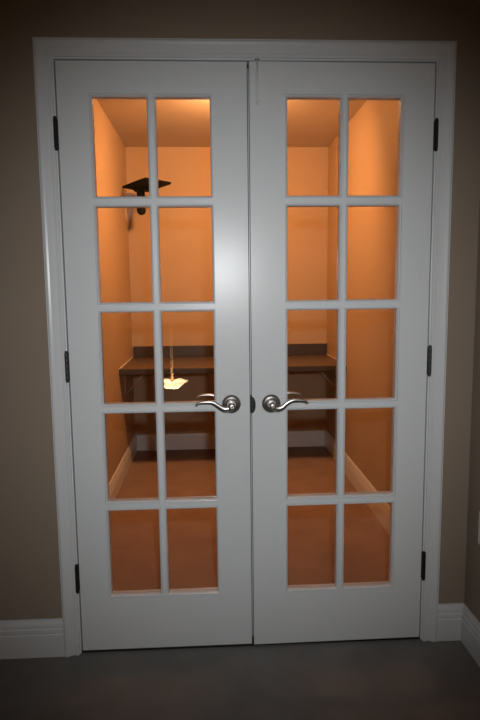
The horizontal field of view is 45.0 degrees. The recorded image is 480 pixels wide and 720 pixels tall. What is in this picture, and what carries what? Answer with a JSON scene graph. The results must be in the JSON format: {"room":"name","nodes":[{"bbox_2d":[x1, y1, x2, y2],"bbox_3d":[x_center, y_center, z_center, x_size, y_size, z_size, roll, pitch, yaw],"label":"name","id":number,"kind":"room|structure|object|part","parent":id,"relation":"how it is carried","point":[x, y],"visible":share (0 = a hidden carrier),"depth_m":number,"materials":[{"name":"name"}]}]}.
{"room":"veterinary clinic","nodes":[
{"label":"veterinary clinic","id":0,"kind":"room"},
{"bbox_2d":[93,99,134,482],"bbox_3d":[-0.860,-0.300,3.390,0.100,2.405,2.670,-1,7,-3],"label":"wall","id":1,"kind":"structure","parent":0,"point":[110,151],"depth_m":3.83,"materials":[{"name":"beige paint"}]},
{"bbox_2d":[109,434,136,498],"bbox_3d":[-0.788,0.829,3.481,0.014,0.140,2.570,-1,7,-3],"label":"baseboard","id":2,"kind":"structure","parent":1,"relation":"attached to","point":[123,467],"depth_m":3.98,"materials":[{"name":"white paint"}]},
{"bbox_2d":[122,177,170,227],"bbox_3d":[-0.718,-1.136,4.241,0.246,0.274,0.612,-5,8,-32],"label":"wall sconce","id":3,"kind":"object","parent":1,"relation":"attached to","point":[140,186],"visible":0.66,"depth_m":4.21,"materials":[{"name":"metal"}]},
{"bbox_3d":[-0.866,-1.138,4.369,0.006,0.250,0.255,-1,7,-3],"label":"wall plate","id":4,"kind":"part","parent":3,"relation":"part of","materials":[{"name":"metal"}]},
{"bbox_3d":[-0.729,-1.182,4.262,0.060,0.140,0.060,-1,7,-3],"label":"post","id":5,"kind":"part","parent":3,"relation":"part of","materials":[{"name":"black metal"}]},
{"bbox_2d":[122,177,170,189],"bbox_3d":[-0.675,-1.259,4.172,0.241,0.014,0.468,-5,8,-34],"label":"tray","id":6,"kind":"object","parent":3,"relation":"on","point":[141,184],"depth_m":4.11,"materials":[{"name":"black metal"}]},
{"bbox_2d":[125,147,327,434],"bbox_3d":[-0.085,-0.470,4.704,1.580,2.405,0.100,-1,7,-3],"label":"wall","id":7,"kind":"structure","parent":0,"point":[185,233],"depth_m":4.62,"materials":[{"name":"beige paint"}]},
{"bbox_2d":[119,343,335,394],"bbox_3d":[-0.059,0.076,4.366,1.580,0.316,0.704,-1,7,-3],"label":"countertop","id":8,"kind":"structure","parent":7,"relation":"attached to","point":[192,359],"depth_m":4.42,"materials":[{"name":"brown laminate"}]},
{"bbox_2d":[133,343,326,357],"bbox_3d":[-0.074,-0.077,4.691,1.564,0.091,0.022,-1,7,-3],"label":"backsplash","id":9,"kind":"structure","parent":7,"relation":"attached to","point":[317,348],"depth_m":4.67,"materials":[{"name":"laminate"}]},
{"bbox_2d":[137,430,324,450],"bbox_3d":[-0.070,0.665,4.787,1.551,0.130,0.014,-1,7,-3],"label":"baseboard","id":10,"kind":"structure","parent":7,"relation":"attached to","point":[295,438],"depth_m":4.77,"materials":[{"name":"white paint"}]},
{"bbox_2d":[97,99,366,146],"bbox_3d":[-0.421,-1.012,-1.321,4.400,0.150,12.100,-1,7,-3],"label":"ceiling","id":11,"kind":"structure","parent":0,"point":[180,123],"depth_m":3.80,"materials":[{"name":"white paint"}]},
{"bbox_2d":[0,0,479,619],"bbox_3d":[-0.866,-0.129,2.003,3.600,2.405,0.120,-1,7,-3],"label":"wall","id":12,"kind":"structure","parent":0,"point":[30,582],"depth_m":1.94,"materials":[{"name":"beige paint"}]},
{"bbox_2d":[53,60,252,649],"bbox_3d":[-0.269,0.040,2.011,0.656,2.030,0.154,-1,7,-3],"label":"door","id":13,"kind":"structure","parent":12,"relation":"in","point":[222,614],"depth_m":1.99,"materials":[{"name":"white paint"}]},
{"bbox_3d":[-0.292,-0.918,1.893,0.400,0.100,0.035,-1,7,-3],"label":"rail","id":14,"kind":"part","parent":13,"relation":"part of","materials":[{"name":"white paint"}]},
{"bbox_3d":[-0.271,0.949,2.122,0.400,0.198,0.035,-1,7,-3],"label":"rail","id":15,"kind":"part","parent":13,"relation":"part of","materials":[{"name":"white paint"}]},
{"bbox_3d":[-0.030,0.154,2.012,0.067,0.067,0.014,-1,7,-3],"label":"lever handle","id":16,"kind":"part","parent":13,"relation":"part of","materials":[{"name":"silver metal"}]},
{"bbox_2d":[32,37,456,656],"bbox_3d":[0.035,0.005,2.056,1.368,2.107,0.137,-1,7,-3],"label":"door frame","id":17,"kind":"structure","parent":12,"relation":"attached to","point":[43,77],"depth_m":1.94,"materials":[{"name":"white paint"}]},
{"bbox_2d":[248,58,438,643],"bbox_3d":[0.354,0.026,2.038,0.635,2.038,0.154,-1,7,-3],"label":"door","id":18,"kind":"structure","parent":12,"relation":"in","point":[283,612],"depth_m":2.01,"materials":[{"name":"white paint"}]},
{"bbox_3d":[0.049,0.157,2.019,0.013,0.060,0.004,-1,7,-3],"label":"strike plate","id":19,"kind":"part","parent":18,"relation":"part of","materials":[{"name":"grey metal"}]},
{"bbox_3d":[0.057,-0.909,1.882,0.005,0.138,0.005,6,9,41],"label":"bolt rod","id":20,"kind":"part","parent":18,"relation":"part of","materials":[{"name":"white paint"}]},
{"bbox_3d":[0.109,0.153,2.014,0.067,0.067,0.014,-1,7,-3],"label":"lever handle","id":21,"kind":"part","parent":18,"relation":"part of","materials":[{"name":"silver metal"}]},
{"bbox_3d":[0.366,0.939,2.150,0.400,0.198,0.035,-1,7,-3],"label":"rail","id":22,"kind":"part","parent":18,"relation":"part of","materials":[{"name":"white paint"}]},
{"bbox_3d":[0.345,-0.928,1.920,0.400,0.100,0.035,-1,7,-3],"label":"rail","id":23,"kind":"part","parent":18,"relation":"part of","materials":[{"name":"white paint"}]},
{"bbox_2d":[437,603,464,640],"bbox_3d":[0.784,0.975,2.154,0.102,0.140,0.014,-1,7,-3],"label":"baseboard","id":24,"kind":"structure","parent":12,"relation":"attached to","point":[449,614],"depth_m":2.15,"materials":[{"name":"white paint"}]},
{"bbox_2d":[0,446,479,719],"bbox_3d":[-0.787,1.198,1.882,3.700,0.200,6.150,-1,7,-3],"label":"floor","id":25,"kind":"structure","parent":0,"point":[405,679],"depth_m":2.05,"materials":[{"name":"beige carpet"}]},
{"bbox_2d":[82,636,419,652],"bbox_3d":[0.047,1.047,2.180,1.251,0.007,0.086,-1,7,-3],"label":"threshold","id":26,"kind":"object","parent":25,"relation":"on","point":[252,644],"visible":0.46,"depth_m":2.13,"materials":[{"name":"grey metal"}]},
{"bbox_2d":[326,100,479,621],"bbox_3d":[0.895,-0.120,1.775,0.120,2.405,6.090,-1,7,-3],"label":"wall","id":27,"kind":"structure","parent":0,"point":[373,130],"depth_m":3.35,"materials":[{"name":"beige paint"}]},
{"bbox_2d":[325,429,389,533],"bbox_3d":[0.776,0.802,3.556,0.014,0.140,2.570,-1,7,-3],"label":"baseboard","id":28,"kind":"structure","parent":27,"relation":"attached to","point":[356,477],"depth_m":3.67,"materials":[{"name":"white paint"}]},
{"bbox_2d":[461,605,479,666],"bbox_3d":[0.910,1.175,0.520,0.014,0.140,3.286,-1,7,-3],"label":"baseboard","id":29,"kind":"structure","parent":27,"relation":"attached to","point":[470,626],"depth_m":2.07,"materials":[{"name":"white paint"}]},
{"bbox_2d":[478,511,479,543],"bbox_3d":[0.833,0.586,1.980,0.008,0.116,0.070,-1,7,-3],"label":"outlet plate","id":30,"kind":"object","parent":27,"relation":"attached to","point":[479,511],"visible":1,"depth_m":2.01,"materials":[{"name":"white plastic"}]},
{"bbox_3d":[-2.472,1.845,-2.425,0.100,5.205,9.220,-1,7,-3],"label":"wall","id":31,"kind":"structure","parent":0,"visible":0},
{"bbox_2d":[0,618,63,658],"bbox_3d":[-1.641,1.017,2.037,2.015,0.140,0.014,-1,7,-3],"label":"baseboard","id":32,"kind":"structure","parent":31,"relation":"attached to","point":[28,638],"depth_m":2.07,"materials":[{"name":"white paint"}]}
]}

